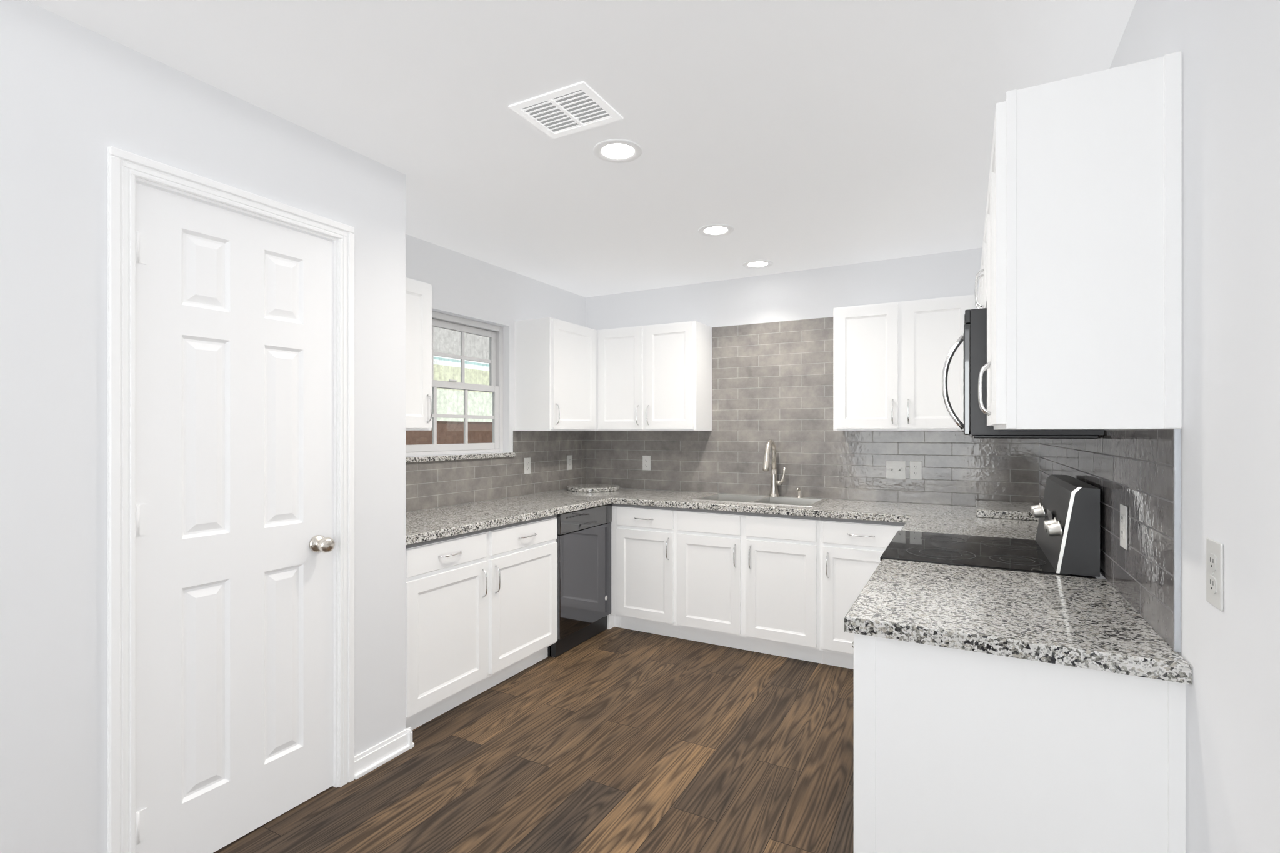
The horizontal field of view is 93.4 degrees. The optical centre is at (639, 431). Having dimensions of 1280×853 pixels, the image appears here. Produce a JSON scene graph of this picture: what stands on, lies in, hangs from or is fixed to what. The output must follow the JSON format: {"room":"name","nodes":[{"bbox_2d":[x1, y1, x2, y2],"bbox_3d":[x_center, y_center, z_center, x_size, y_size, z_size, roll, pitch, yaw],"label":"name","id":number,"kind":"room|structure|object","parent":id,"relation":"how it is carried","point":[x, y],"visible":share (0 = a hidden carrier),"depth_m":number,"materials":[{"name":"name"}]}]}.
{"room":"kitchen","nodes":[
{"label":"kitchen","id":0,"kind":"room"},
{"bbox_2d":[0,0,381,852],"bbox_3d":[-2.138,0.129,0.636,0.120,2.474,4.294,0,0,28],"label":"wall","id":1,"kind":"structure","parent":0,"point":[76,100],"depth_m":1.64,"materials":[{"name":"white paint"}]},
{"bbox_2d":[106,146,354,852],"bbox_3d":[-1.362,0.283,2.060,0.141,2.166,0.769,0,0,28],"label":"door frame","id":2,"kind":"structure","parent":1,"relation":"attached to","point":[127,172],"depth_m":1.74,"materials":[{"name":"white wood"}]},
{"bbox_2d":[136,183,334,852],"bbox_3d":[-1.310,0.316,2.032,0.109,2.088,0.632,0,0,28],"label":"pantry door","id":3,"kind":"structure","parent":1,"relation":"in","point":[235,543],"depth_m":1.99,"materials":[{"name":"white wood"}]},
{"bbox_2d":[354,726,414,779],"bbox_3d":[-1.058,1.324,2.497,0.030,0.083,0.286,0,0,28],"label":"baseboard","id":4,"kind":"structure","parent":1,"relation":"attached to","point":[377,755],"depth_m":2.46,"materials":[{"name":"white wood"}]},
{"bbox_2d":[381,163,405,741],"bbox_3d":[-1.319,0.129,2.702,0.636,2.474,0.120,0,0,28],"label":"wall","id":5,"kind":"structure","parent":0,"point":[393,452],"depth_m":2.55,"materials":[{"name":"white paint"}]},
{"bbox_2d":[405,233,585,511],"bbox_3d":[-1.091,0.129,3.923,0.120,2.474,2.486,0,0,28],"label":"wall","id":6,"kind":"structure","parent":0,"point":[465,287],"depth_m":4.02,"materials":[{"name":"white paint"}]},
{"bbox_2d":[405,277,431,430],"bbox_3d":[-1.306,-0.387,3.020,0.352,0.762,0.443,0,0,28],"label":"upper cabinet","id":7,"kind":"object","parent":6,"relation":"attached to","point":[418,355],"visible":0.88,"depth_m":3.06,"materials":[{"name":"white wood"}]},
{"bbox_2d":[405,311,503,456],"bbox_3d":[-1.190,-0.291,3.773,0.063,0.867,0.943,0,0,28],"label":"window unit","id":8,"kind":"structure","parent":6,"relation":"in","point":[493,333],"depth_m":3.89,"materials":[{"name":"white plastic"}]},
{"bbox_2d":[405,452,515,463],"bbox_3d":[-1.137,0.159,3.745,0.088,0.030,1.017,0,0,28],"label":"window sill","id":9,"kind":"structure","parent":6,"relation":"attached to","point":[425,459],"depth_m":3.69,"materials":[{"name":"grey stone"}]},
{"bbox_2d":[405,430,585,512],"bbox_3d":[-1.008,0.223,3.942,0.008,0.457,2.356,0,0,28],"label":"tile backsplash","id":10,"kind":"structure","parent":6,"relation":"attached to","point":[432,484],"depth_m":4.10,"materials":[{"name":"tile"}]},
{"bbox_2d":[524,457,530,474],"bbox_3d":[-0.803,0.245,4.306,0.006,0.115,0.070,0,0,28],"label":"electrical outlet","id":11,"kind":"object","parent":10,"relation":"attached to","point":[527,465],"visible":1,"depth_m":4.30,"materials":[{"name":"white plastic"}]},
{"bbox_2d":[566,455,572,469],"bbox_3d":[-0.555,0.245,4.767,0.006,0.115,0.070,0,0,28],"label":"electrical outlet","id":12,"kind":"object","parent":10,"relation":"attached to","point":[569,462],"visible":1,"depth_m":4.76,"materials":[{"name":"white plastic"}]},
{"bbox_2d":[514,317,597,430],"bbox_3d":[-0.505,-0.387,4.507,0.352,0.762,0.894,0,0,28],"label":"upper cabinet","id":13,"kind":"object","parent":6,"relation":"attached to","point":[555,374],"visible":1,"depth_m":4.16,"materials":[{"name":"white wood"}]},
{"bbox_2d":[213,626,853,852],"bbox_3d":[-0.670,1.396,1.258,3.749,0.060,7.380,0,0,28],"label":"floor","id":14,"kind":"structure","parent":0,"point":[614,739],"depth_m":2.45,"materials":[{"name":"brown wood"}]},
{"bbox_2d":[405,528,487,730],"bbox_3d":[-1.154,0.928,2.989,0.646,0.875,0.533,0,0,28],"label":"base cabinet","id":15,"kind":"object","parent":14,"relation":"on","point":[446,584],"visible":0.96,"depth_m":2.83,"materials":[{"name":"white wood"}]},
{"bbox_2d":[405,491,613,544],"bbox_3d":[-0.885,0.471,3.504,0.636,0.038,1.699,0,0,28],"label":"countertop","id":16,"kind":"structure","parent":15,"relation":"on","point":[421,525],"depth_m":3.38,"materials":[{"name":"stone"}]},
{"bbox_2d":[476,514,557,694],"bbox_3d":[-0.885,0.928,3.490,0.646,0.875,0.602,0,0,28],"label":"base cabinet","id":17,"kind":"object","parent":14,"relation":"on","point":[522,597],"visible":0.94,"depth_m":3.32,"materials":[{"name":"white wood"}]},
{"bbox_2d":[547,503,611,658],"bbox_3d":[-0.602,0.930,4.027,0.623,0.872,0.600,0,0,28],"label":"dishwasher","id":18,"kind":"object","parent":14,"relation":"on","point":[584,539],"visible":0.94,"depth_m":3.84,"materials":[{"name":"grey metal"}]},
{"bbox_2d":[606,503,620,629],"bbox_3d":[-0.309,0.928,4.563,0.646,0.875,0.611,0,0,28],"label":"cabinet filler","id":19,"kind":"object","parent":14,"relation":"on","point":[614,620],"visible":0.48,"depth_m":4.16,"materials":[{"name":"white wood"}]},
{"bbox_2d":[615,503,680,638],"bbox_3d":[0.164,0.928,4.276,0.457,0.875,0.646,0,0,28],"label":"base cabinet","id":20,"kind":"object","parent":14,"relation":"on","point":[645,569],"visible":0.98,"depth_m":4.02,"materials":[{"name":"white wood"}]},
{"bbox_2d":[676,507,822,663],"bbox_3d":[0.768,0.928,3.951,0.914,0.875,0.646,0,0,28],"label":"base cabinet","id":21,"kind":"object","parent":14,"relation":"on","point":[749,581],"visible":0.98,"depth_m":3.68,"materials":[{"name":"white wood"}]},
{"bbox_2d":[550,439,1039,522],"bbox_3d":[0.783,0.373,3.957,3.145,0.638,0.646,0,0,28],"label":"countertop","id":22,"kind":"structure","parent":21,"relation":"on","point":[774,504],"depth_m":3.76,"materials":[{"name":"stone"}]},
{"bbox_2d":[762,439,785,497],"bbox_3d":[0.904,0.253,4.078,0.114,0.397,0.253,0,0,28],"label":"faucet","id":23,"kind":"object","parent":22,"relation":"on","point":[774,492],"depth_m":4.14,"materials":[{"name":"silver metal"}]},
{"bbox_2d":[796,487,803,498],"bbox_3d":[1.071,0.414,4.069,0.044,0.074,0.083,0,0,28],"label":"soap dispenser","id":24,"kind":"object","parent":22,"relation":"on","point":[799,496],"depth_m":4.08,"materials":[{"name":"silver metal"}]},
{"bbox_2d":[820,516,905,669],"bbox_3d":[1.373,0.928,3.626,0.456,0.875,0.646,0,0,28],"label":"base cabinet","id":25,"kind":"object","parent":14,"relation":"on","point":[852,551],"visible":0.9,"depth_m":3.42,"materials":[{"name":"white wood"}]},
{"bbox_2d":[898,511,1039,539],"bbox_3d":[1.595,0.471,2.828,0.646,0.038,0.537,0,0,28],"label":"countertop","id":26,"kind":"structure","parent":25,"relation":"on","point":[997,527],"depth_m":2.89,"materials":[{"name":"stone"}]},
{"bbox_2d":[880,474,1099,578],"bbox_3d":[1.269,0.769,2.314,0.692,1.193,0.667,0,0,28],"label":"range","id":27,"kind":"object","parent":14,"relation":"on","point":[1066,542],"visible":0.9,"depth_m":2.09,"materials":[{"name":"grey metal"}]},
{"bbox_2d":[851,633,1185,852],"bbox_3d":[0.966,0.928,1.675,0.657,0.875,0.736,0,0,28],"label":"base cabinet","id":28,"kind":"object","parent":14,"relation":"on","point":[955,750],"visible":0.75,"depth_m":1.34,"materials":[{"name":"white wood"}]},
{"bbox_2d":[844,558,1191,684],"bbox_3d":[0.966,0.471,1.659,0.646,0.038,0.767,0,0,28],"label":"countertop","id":29,"kind":"structure","parent":28,"relation":"on","point":[1093,624],"depth_m":1.46,"materials":[{"name":"stone"}]},
{"bbox_2d":[25,0,1136,297],"bbox_3d":[-0.670,-1.138,1.258,3.749,0.060,7.380,0,0,28],"label":"ceiling","id":30,"kind":"structure","parent":0,"point":[789,135],"depth_m":2.04,"materials":[{"name":"white paint"}]},
{"bbox_2d":[508,81,623,138],"bbox_3d":[-0.253,-1.102,2.089,0.305,0.011,0.252,0,0,28],"label":"ceiling vent","id":31,"kind":"object","parent":30,"relation":"in","point":[577,107],"visible":1,"depth_m":2.08,"materials":[{"name":"white"}]},
{"bbox_2d":[593,138,642,163],"bbox_3d":[-0.087,-1.105,2.381,0.194,0.006,0.194,0,0,28],"label":"recessed light","id":32,"kind":"object","parent":30,"relation":"in","point":[619,150],"visible":1,"depth_m":2.37,"materials":[{"name":"white"}]},
{"bbox_2d":[698,223,733,236],"bbox_3d":[0.416,-1.105,3.317,0.194,0.006,0.194,0,0,28],"label":"recessed light","id":33,"kind":"object","parent":30,"relation":"in","point":[715,230],"visible":1,"depth_m":3.31,"materials":[{"name":"white"}]},
{"bbox_2d":[743,260,772,268],"bbox_3d":[0.778,-1.105,3.989,0.194,0.006,0.194,0,0,28],"label":"recessed light","id":34,"kind":"object","parent":30,"relation":"in","point":[757,264],"visible":1,"depth_m":3.98,"materials":[{"name":"white"}]},
{"bbox_2d":[585,247,982,506],"bbox_3d":[0.966,0.129,4.295,3.389,2.474,0.120,0,0,28],"label":"wall","id":35,"kind":"structure","parent":0,"point":[802,295],"depth_m":4.18,"materials":[{"name":"white paint"}]},
{"bbox_2d":[597,321,711,430],"bbox_3d":[0.095,-0.387,4.493,0.807,0.762,0.352,0,0,28],"label":"upper cabinet","id":36,"kind":"object","parent":35,"relation":"attached to","point":[655,377],"visible":1,"depth_m":4.34,"materials":[{"name":"white wood"}]},
{"bbox_2d":[586,316,1039,506],"bbox_3d":[0.935,-0.159,4.239,3.131,1.219,0.008,0,0,28],"label":"tile backsplash","id":37,"kind":"structure","parent":35,"relation":"attached to","point":[773,381],"depth_m":4.17,"materials":[{"name":"tile"}]},
{"bbox_2d":[642,455,650,470],"bbox_3d":[0.051,0.245,4.706,0.070,0.115,0.006,0,0,28],"label":"electrical outlet","id":38,"kind":"object","parent":37,"relation":"attached to","point":[646,462],"visible":1,"depth_m":4.70,"materials":[{"name":"white plastic"}]},
{"bbox_2d":[886,460,905,479],"bbox_3d":[1.631,0.245,3.850,0.116,0.115,0.016,0,0,28],"label":"light switch","id":39,"kind":"object","parent":37,"relation":"attached to","point":[895,469],"visible":1,"depth_m":3.85,"materials":[{"name":"white plastic"}]},
{"bbox_2d":[910,461,921,479],"bbox_3d":[1.736,0.245,3.798,0.070,0.115,0.006,0,0,28],"label":"electrical outlet","id":40,"kind":"object","parent":37,"relation":"attached to","point":[915,470],"visible":1,"depth_m":3.80,"materials":[{"name":"white plastic"}]},
{"bbox_2d":[833,295,975,430],"bbox_3d":[1.603,-0.387,3.681,0.773,0.762,0.352,0,0,28],"label":"upper cabinet","id":41,"kind":"object","parent":35,"relation":"attached to","point":[889,360],"visible":0.98,"depth_m":3.57,"materials":[{"name":"white wood"}]},
{"bbox_2d":[1095,0,1279,852],"bbox_3d":[0.769,0.129,0.483,0.120,2.474,6.780,0,0,28],"label":"wall","id":42,"kind":"structure","parent":0,"point":[1230,304],"depth_m":1.01,"materials":[{"name":"white paint"}]},
{"bbox_2d":[975,256,981,308],"bbox_3d":[1.880,-0.387,3.050,0.352,0.762,1.198,0,0,28],"label":"upper cabinet","id":43,"kind":"object","parent":42,"relation":"attached to","point":[979,295],"visible":0.04,"depth_m":2.90,"materials":[{"name":"white wood"}]},
{"bbox_2d":[974,205,986,308],"bbox_3d":[1.436,-0.596,2.225,0.352,0.344,0.669,0,0,28],"label":"upper cabinet","id":44,"kind":"object","parent":42,"relation":"attached to","point":[984,277],"visible":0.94,"depth_m":2.26,"materials":[{"name":"white wood"}]},
{"bbox_2d":[941,308,1103,438],"bbox_3d":[1.384,-0.194,2.253,0.451,0.433,0.662,0,0,28],"label":"microwave","id":45,"kind":"object","parent":44,"relation":"attached to","point":[973,338],"visible":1,"depth_m":2.02,"materials":[{"name":"grey metal"}]},
{"bbox_2d":[978,51,1181,429],"bbox_3d":[1.107,-0.387,1.614,0.352,0.762,0.713,0,0,28],"label":"upper cabinet","id":46,"kind":"object","parent":42,"relation":"attached to","point":[1084,263],"visible":1,"depth_m":1.30,"materials":[{"name":"white wood"}]},
{"bbox_2d":[1039,428,1180,652],"bbox_3d":[1.707,0.223,2.362,0.010,0.457,2.564,0,0,28],"label":"tile backsplash","id":47,"kind":"structure","parent":42,"relation":"attached to","point":[1137,472],"depth_m":1.50,"materials":[{"name":"tile"}]},
{"bbox_2d":[1120,503,1128,549],"bbox_3d":[1.303,0.256,1.627,0.006,0.115,0.070,0,0,28],"label":"electrical outlet","id":48,"kind":"object","parent":47,"relation":"attached to","point":[1124,526],"visible":0.98,"depth_m":1.61,"materials":[{"name":"white plastic"}]},
{"bbox_2d":[1206,537,1223,611],"bbox_3d":[1.007,0.249,1.059,0.006,0.115,0.070,0,0,28],"label":"outlet","id":49,"kind":"object","parent":42,"relation":"attached to","point":[1214,573],"visible":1,"depth_m":1.05,"materials":[{"name":"white plastic"}]},
{"label":"outside","id":50,"kind":"structure","parent":0,"visible":0},
{"bbox_2d":[405,326,492,444],"bbox_3d":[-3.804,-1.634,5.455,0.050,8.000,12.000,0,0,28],"label":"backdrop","id":51,"kind":"structure","parent":50,"point":[476,393],"depth_m":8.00,"materials":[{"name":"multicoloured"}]}
]}

